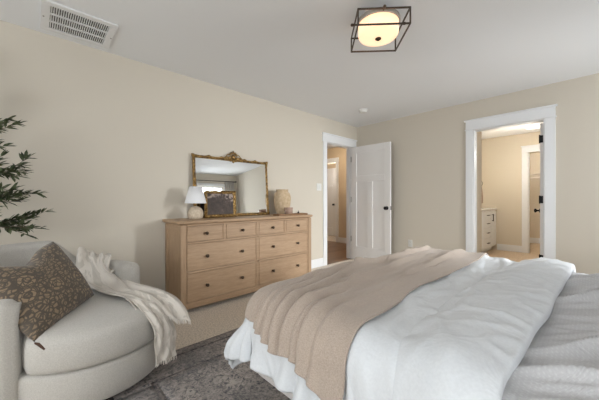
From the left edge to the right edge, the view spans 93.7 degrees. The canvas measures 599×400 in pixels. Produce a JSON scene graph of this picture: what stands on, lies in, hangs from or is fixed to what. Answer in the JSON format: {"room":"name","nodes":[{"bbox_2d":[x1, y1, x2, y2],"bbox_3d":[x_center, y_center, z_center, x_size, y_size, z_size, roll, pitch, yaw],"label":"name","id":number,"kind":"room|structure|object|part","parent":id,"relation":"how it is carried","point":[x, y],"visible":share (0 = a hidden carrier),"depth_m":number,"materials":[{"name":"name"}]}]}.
{"room":"bedroom","nodes":[
{"label":"bedroom","id":0,"kind":"room"},
{"bbox_2d":[0,20,356,290],"bbox_3d":[-1.507,-0.140,2.914,7.240,2.440,0.120,0,0,-43],"label":"wall","id":1,"kind":"structure","parent":0,"point":[113,138],"depth_m":2.68,"materials":[{"name":"beige paint"}]},
{"bbox_2d":[311,258,322,268],"bbox_3d":[-1.811,1.012,2.536,6.040,0.135,0.014,0,0,-43],"label":"baseboard","id":2,"kind":"structure","parent":1,"relation":"attached to","point":[315,263],"depth_m":4.49,"materials":[{"name":"white paint"}]},
{"bbox_2d":[317,183,320,190],"bbox_3d":[0.318,-0.210,4.542,0.110,0.116,0.011,0,0,-43],"label":"light switch","id":3,"kind":"object","parent":1,"relation":"attached to","point":[318,184],"visible":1,"depth_m":4.53,"materials":[{"name":"white plastic"}]},
{"bbox_2d":[322,132,356,265],"bbox_3d":[0.676,-0.013,4.942,0.940,2.185,0.160,0,0,-43],"label":"trim","id":4,"kind":"structure","parent":1,"relation":"attached to","point":[327,138],"depth_m":5.01,"materials":[{"name":"white paint"}]},
{"bbox_2d":[351,142,390,258],"bbox_3d":[1.217,0.056,4.848,0.173,2.012,0.778,0,0,-43],"label":"door","id":5,"kind":"structure","parent":1,"relation":"in","point":[371,164],"depth_m":4.81,"materials":[{"name":"white paint"}]},
{"bbox_2d":[0,0,598,138],"bbox_3d":[1.734,-1.410,2.899,11.900,0.100,4.545,0,0,-43],"label":"ceiling","id":6,"kind":"structure","parent":0,"point":[296,54],"depth_m":2.51,"materials":[{"name":"white paint"}]},
{"bbox_2d":[40,0,118,48],"bbox_3d":[-1.720,-1.351,2.196,0.445,0.017,0.445,0,0,-43],"label":"ceiling vent","id":7,"kind":"object","parent":6,"relation":"in","point":[57,18],"visible":1,"depth_m":2.17,"materials":[{"name":"white metal"}]},
{"bbox_2d":[359,109,367,113],"bbox_3d":[0.963,-1.338,4.244,0.132,0.044,0.132,0,0,-43],"label":"smoke detector","id":8,"kind":"object","parent":6,"relation":"attached to","point":[362,111],"visible":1,"depth_m":4.21,"materials":[{"name":"white plastic"}]},
{"bbox_2d":[351,5,410,52],"bbox_3d":[0.574,-1.260,2.050,0.396,0.200,0.396,0,0,-4],"label":"ceiling light","id":9,"kind":"object","parent":6,"relation":"attached to","point":[378,26],"visible":1,"depth_m":1.96,"materials":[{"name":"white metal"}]},
{"bbox_3d":[0.574,-1.232,2.050,0.286,0.109,0.286,0,0,-43],"label":"drum glass","id":10,"kind":"part","parent":9,"relation":"part of","materials":[{"name":"beige glass"}]},
{"bbox_2d":[524,123,539,128],"bbox_3d":[4.250,-1.328,5.099,0.270,0.064,0.270,0,0,-43],"label":"flush light","id":11,"kind":"object","parent":6,"relation":"attached to","point":[535,125],"visible":0.8,"depth_m":5.04,"materials":[{"name":"white plastic"}]},
{"bbox_2d":[525,125,539,128],"bbox_3d":[4.250,-1.317,5.099,0.256,0.042,0.256,0,0,-43],"label":"diffuser","id":12,"kind":"object","parent":11,"relation":"attached to","point":[526,126],"depth_m":5.05,"materials":[{"name":"white"}]},
{"bbox_2d":[327,163,335,235],"bbox_3d":[0.871,-0.140,8.098,0.830,2.440,2.600,0,0,-43],"label":"wall","id":13,"kind":"structure","parent":0,"point":[329,166],"depth_m":8.47,"materials":[{"name":"beige paint"}]},
{"bbox_2d":[327,168,335,235],"bbox_3d":[0.812,0.060,8.573,0.173,2.010,0.774,0,0,-43],"label":"door","id":14,"kind":"structure","parent":13,"relation":"in","point":[331,173],"depth_m":8.41,"materials":[{"name":"white paint"}]},
{"bbox_2d":[327,147,345,237],"bbox_3d":[0.835,-0.140,7.444,0.120,2.440,3.505,0,0,-43],"label":"wall","id":15,"kind":"structure","parent":0,"point":[335,152],"depth_m":7.11,"materials":[{"name":"beige paint"}]},
{"bbox_2d":[327,157,338,241],"bbox_3d":[0.719,-0.005,7.551,0.142,2.170,0.950,0,0,-43],"label":"trim","id":16,"kind":"structure","parent":15,"relation":"attached to","point":[330,160],"depth_m":7.18,"materials":[{"name":"white paint"}]},
{"bbox_2d":[338,237,345,242],"bbox_3d":[1.451,1.012,6.691,0.014,0.135,1.325,0,0,-43],"label":"baseboard","id":17,"kind":"structure","parent":15,"relation":"attached to","point":[340,239],"depth_m":7.09,"materials":[{"name":"white paint"}]},
{"bbox_2d":[171,235,539,349],"bbox_3d":[0.533,1.130,4.175,11.700,0.100,7.850,0,0,-43],"label":"floor","id":18,"kind":"structure","parent":0,"point":[207,321],"depth_m":2.72,"materials":[{"name":"brown wood"}]},
{"bbox_2d":[0,115,53,238],"bbox_3d":[-2.215,-0.035,1.787,0.516,2.230,0.983,0,0,34],"label":"tree","id":19,"kind":"object","parent":18,"relation":"on","point":[8,224],"visible":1,"depth_m":1.95,"materials":[{"name":"green plant"}]},
{"bbox_2d":[0,241,155,399],"bbox_3d":[-1.472,0.683,1.724,1.117,0.769,1.149,0,0,-43],"label":"swivel chair","id":20,"kind":"object","parent":18,"relation":"on","point":[103,347],"visible":0.59,"depth_m":1.39,"materials":[{"name":"beige fabric"}]},
{"bbox_2d":[0,242,93,349],"bbox_3d":[-1.384,0.483,1.550,0.353,0.436,0.534,0,0,-6],"label":"throw pillow","id":21,"kind":"object","parent":20,"relation":"on","point":[50,286],"visible":0.98,"depth_m":1.46,"materials":[{"name":"brown fabric"}]},
{"bbox_3d":[-1.208,0.682,1.310,0.054,0.037,0.014,0,0,0],"label":"zip pull","id":22,"kind":"part","parent":21,"relation":"part of","materials":[{"name":"brown leather"}]},
{"bbox_2d":[22,289,153,374],"bbox_3d":[-1.381,0.723,1.708,1.082,0.202,0.809,0,0,2],"label":"seat cushion","id":23,"kind":"object","parent":20,"relation":"on","point":[105,330],"depth_m":1.41,"materials":[{"name":"beige fabric"}]},
{"bbox_2d":[76,247,190,366],"bbox_3d":[-1.234,0.658,1.938,1.186,0.589,0.262,0,0,31],"label":"throw blanket","id":24,"kind":"object","parent":20,"relation":"on","point":[158,305],"visible":0.98,"depth_m":1.75,"materials":[{"name":"beige fabric"}]},
{"bbox_2d":[108,328,290,399],"bbox_3d":[0.905,1.071,1.752,3.280,0.013,2.810,0,0,-43],"label":"area rug","id":25,"kind":"object","parent":18,"relation":"on","point":[200,370],"visible":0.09,"depth_m":1.66,"materials":[{"name":"grey fabric"}]},
{"bbox_2d":[255,371,292,399],"bbox_3d":[1.178,0.449,1.294,1.970,1.238,2.170,0,0,-43],"label":"bed","id":26,"kind":"object","parent":25,"relation":"on","point":[270,380],"visible":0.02,"depth_m":1.32,"materials":[{"name":"fabric"}]},
{"bbox_2d":[224,254,575,399],"bbox_3d":[0.779,0.635,1.707,2.123,0.469,1.213,0,0,-43],"label":"duvet","id":27,"kind":"object","parent":26,"relation":"on","point":[462,334],"visible":0.56,"depth_m":0.95,"materials":[{"name":"white fabric"}]},
{"bbox_2d":[245,245,488,399],"bbox_3d":[0.619,0.536,1.889,2.134,0.304,0.729,0,0,-45],"label":"knit blanket","id":28,"kind":"object","parent":27,"relation":"on","point":[312,320],"visible":0.99,"depth_m":1.21,"materials":[{"name":"beige fabric"}]},
{"bbox_2d":[502,272,598,399],"bbox_3d":[1.432,0.606,1.011,2.108,0.461,1.173,0,0,-43],"label":"sheet","id":29,"kind":"object","parent":26,"relation":"on","point":[561,361],"visible":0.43,"depth_m":0.88,"materials":[{"name":"fabric"}]},
{"bbox_2d":[162,214,312,309],"bbox_3d":[-0.610,0.639,3.343,1.783,0.882,0.466,0,0,-43],"label":"dresser","id":30,"kind":"object","parent":18,"relation":"on","point":[208,260],"visible":0.94,"depth_m":2.98,"materials":[{"name":"brown wood"}]},
{"bbox_2d":[185,186,205,218],"bbox_3d":[-1.079,0.030,2.919,0.216,0.336,0.216,0,0,-43],"label":"table lamp","id":31,"kind":"object","parent":30,"relation":"on","point":[195,194],"visible":1,"depth_m":2.85,"materials":[{"name":"white fabric"}]},
{"bbox_3d":[-1.079,-0.052,2.919,0.216,0.172,0.216,0,0,-43],"label":"lamp shade","id":32,"kind":"part","parent":31,"relation":"part of","materials":[{"name":"white fabric"}]},
{"bbox_3d":[-0.935,0.326,2.791,0.377,0.144,0.043,0,0,-43],"label":"drawer","id":33,"kind":"part","parent":30,"relation":"part of","materials":[{"name":"brown wood"}]},
{"bbox_2d":[204,190,236,217],"bbox_3d":[-0.888,0.045,3.173,0.387,0.302,0.041,0,0,-43],"label":"framed painting","id":34,"kind":"object","parent":30,"relation":"on","point":[218,203],"visible":1,"depth_m":3.16,"materials":[{"name":"gold metal"}]},
{"bbox_3d":[-0.786,0.839,2.932,0.786,0.265,0.043,0,0,-43],"label":"drawer","id":35,"kind":"part","parent":30,"relation":"part of","materials":[{"name":"brown wood"}]},
{"bbox_3d":[-0.786,0.551,2.932,0.786,0.254,0.043,0,0,-43],"label":"drawer","id":36,"kind":"part","parent":30,"relation":"part of","materials":[{"name":"brown wood"}]},
{"bbox_2d":[191,151,269,217],"bbox_3d":[-0.795,-0.203,3.421,1.044,0.800,0.085,0,0,-43],"label":"mirror","id":37,"kind":"object","parent":30,"relation":"on","point":[249,179],"visible":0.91,"depth_m":3.45,"materials":[{"name":"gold metal"}]},
{"bbox_3d":[-0.638,0.326,3.071,0.377,0.144,0.043,0,0,-43],"label":"drawer","id":38,"kind":"part","parent":30,"relation":"part of","materials":[{"name":"brown wood"}]},
{"bbox_3d":[-0.337,0.326,3.354,0.377,0.144,0.043,0,0,-43],"label":"drawer","id":39,"kind":"part","parent":30,"relation":"part of","materials":[{"name":"brown wood"}]},
{"bbox_2d":[274,189,290,213],"bbox_3d":[-0.232,0.028,3.799,0.234,0.340,0.234,0,0,-10],"label":"vase","id":40,"kind":"object","parent":30,"relation":"on","point":[282,197],"visible":0.89,"depth_m":3.71,"materials":[{"name":"beige ceramic"}]},
{"bbox_3d":[-0.188,0.839,3.494,0.786,0.265,0.043,0,0,-43],"label":"drawer","id":41,"kind":"part","parent":30,"relation":"part of","materials":[{"name":"brown wood"}]},
{"bbox_3d":[-0.188,0.551,3.494,0.786,0.254,0.043,0,0,-43],"label":"drawer","id":42,"kind":"part","parent":30,"relation":"part of","materials":[{"name":"brown wood"}]},
{"bbox_2d":[273,213,307,215],"bbox_3d":[-0.111,0.186,3.641,0.490,0.024,0.125,0,0,-43],"label":"wooden tray","id":43,"kind":"object","parent":30,"relation":"on","point":[282,214],"visible":0.96,"depth_m":3.56,"materials":[{"name":"brown wood"}]},
{"bbox_2d":[284,207,292,213],"bbox_3d":[-0.141,0.140,3.614,0.112,0.088,0.112,0,0,-43],"label":"candle jar","id":44,"kind":"object","parent":43,"relation":"on","point":[287,210],"visible":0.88,"depth_m":3.57,"materials":[{"name":"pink glass"}]},
{"bbox_3d":[-0.039,0.326,3.635,0.377,0.144,0.043,0,0,-43],"label":"drawer","id":45,"kind":"part","parent":30,"relation":"part of","materials":[{"name":"brown wood"}]},
{"bbox_2d":[482,208,496,252],"bbox_3d":[3.473,0.585,5.703,1.716,0.990,0.588,0,0,-43],"label":"bathroom vanity","id":46,"kind":"object","parent":18,"relation":"on","point":[488,214],"visible":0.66,"depth_m":5.71,"materials":[{"name":"white paint"}]},
{"bbox_3d":[3.309,0.593,5.202,0.670,0.725,0.020,0,0,-43],"label":"door","id":47,"kind":"part","parent":46,"relation":"part of","materials":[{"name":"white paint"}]},
{"bbox_3d":[3.749,0.860,5.617,0.500,0.190,0.020,0,0,-43],"label":"drawer","id":48,"kind":"part","parent":46,"relation":"part of","materials":[{"name":"white paint"}]},
{"bbox_3d":[3.749,0.655,5.617,0.500,0.190,0.020,0,0,-43],"label":"drawer","id":49,"kind":"part","parent":46,"relation":"part of","materials":[{"name":"white paint"}]},
{"bbox_3d":[3.749,0.470,5.617,0.500,0.150,0.020,0,0,-43],"label":"drawer","id":50,"kind":"part","parent":46,"relation":"part of","materials":[{"name":"white paint"}]},
{"bbox_3d":[3.749,0.305,5.617,0.500,0.150,0.020,0,0,-43],"label":"drawer","id":51,"kind":"part","parent":46,"relation":"part of","materials":[{"name":"white paint"}]},
{"bbox_2d":[482,208,496,210],"bbox_3d":[3.467,0.150,5.709,1.716,0.120,0.571,0,0,-43],"label":"countertop","id":52,"kind":"structure","parent":46,"relation":"on","point":[483,209],"depth_m":5.79,"materials":[{"name":"white stone"}]},
{"bbox_3d":[4.099,0.593,5.946,0.420,0.725,0.020,0,0,-43],"label":"door","id":53,"kind":"part","parent":46,"relation":"part of","materials":[{"name":"white paint"}]},
{"bbox_2d":[357,73,598,273],"bbox_3d":[2.656,-0.140,3.685,0.120,2.440,4.465,0,0,-43],"label":"wall","id":54,"kind":"structure","parent":0,"point":[428,149],"depth_m":3.97,"materials":[{"name":"beige paint"}]},
{"bbox_2d":[464,104,557,258],"bbox_3d":[2.683,-0.013,3.628,0.160,2.185,0.965,0,0,-43],"label":"trim","id":55,"kind":"structure","parent":54,"relation":"attached to","point":[547,115],"depth_m":3.48,"materials":[{"name":"white paint"}]},
{"bbox_2d":[534,123,542,257],"bbox_3d":[3.186,0.060,3.743,0.733,2.010,0.172,0,0,-43],"label":"door","id":56,"kind":"structure","parent":54,"relation":"in","point":[540,210],"depth_m":3.45,"materials":[{"name":"white paint"}]},
{"bbox_2d":[477,131,481,252],"bbox_3d":[2.819,-0.140,3.869,0.370,2.440,2.370,0,0,-43],"label":"wall","id":57,"kind":"structure","parent":0,"point":[479,134],"depth_m":4.15,"materials":[{"name":"beige paint"}]},
{"bbox_2d":[482,132,539,249],"bbox_3d":[4.752,-0.140,5.689,0.120,2.440,2.370,0,0,-43],"label":"wall","id":58,"kind":"structure","parent":0,"point":[501,156],"depth_m":6.00,"materials":[{"name":"beige paint"}]},
{"bbox_2d":[497,244,521,251],"bbox_3d":[4.899,1.012,5.436,0.014,0.135,1.800,0,0,-43],"label":"baseboard","id":59,"kind":"structure","parent":58,"relation":"attached to","point":[514,248],"depth_m":5.92,"materials":[{"name":"white paint"}]},
{"bbox_2d":[521,144,539,252],"bbox_3d":[4.944,-0.013,5.461,0.154,2.185,1.005,0,0,-43],"label":"trim","id":60,"kind":"structure","parent":58,"relation":"attached to","point":[529,148],"depth_m":5.73,"materials":[{"name":"white paint"}]},
{"bbox_2d":[530,152,539,237],"bbox_3d":[6.063,-0.140,6.923,0.120,2.440,2.370,0,0,-43],"label":"wall","id":61,"kind":"structure","parent":0,"point":[534,157],"depth_m":7.03,"materials":[{"name":"beige paint"}]},
{"bbox_2d":[530,237,539,243],"bbox_3d":[6.107,1.012,6.779,0.014,0.135,2.100,0,0,-43],"label":"baseboard","id":62,"kind":"structure","parent":61,"relation":"attached to","point":[532,240],"depth_m":7.01,"materials":[{"name":"white paint"}]},
{"bbox_2d":[530,173,539,178],"bbox_3d":[5.962,-0.456,6.642,0.399,0.359,2.080,0,0,-43],"label":"closet shelf","id":63,"kind":"object","parent":61,"relation":"attached to","point":[533,174],"visible":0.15,"depth_m":6.73,"materials":[{"name":"white wood"}]}
]}

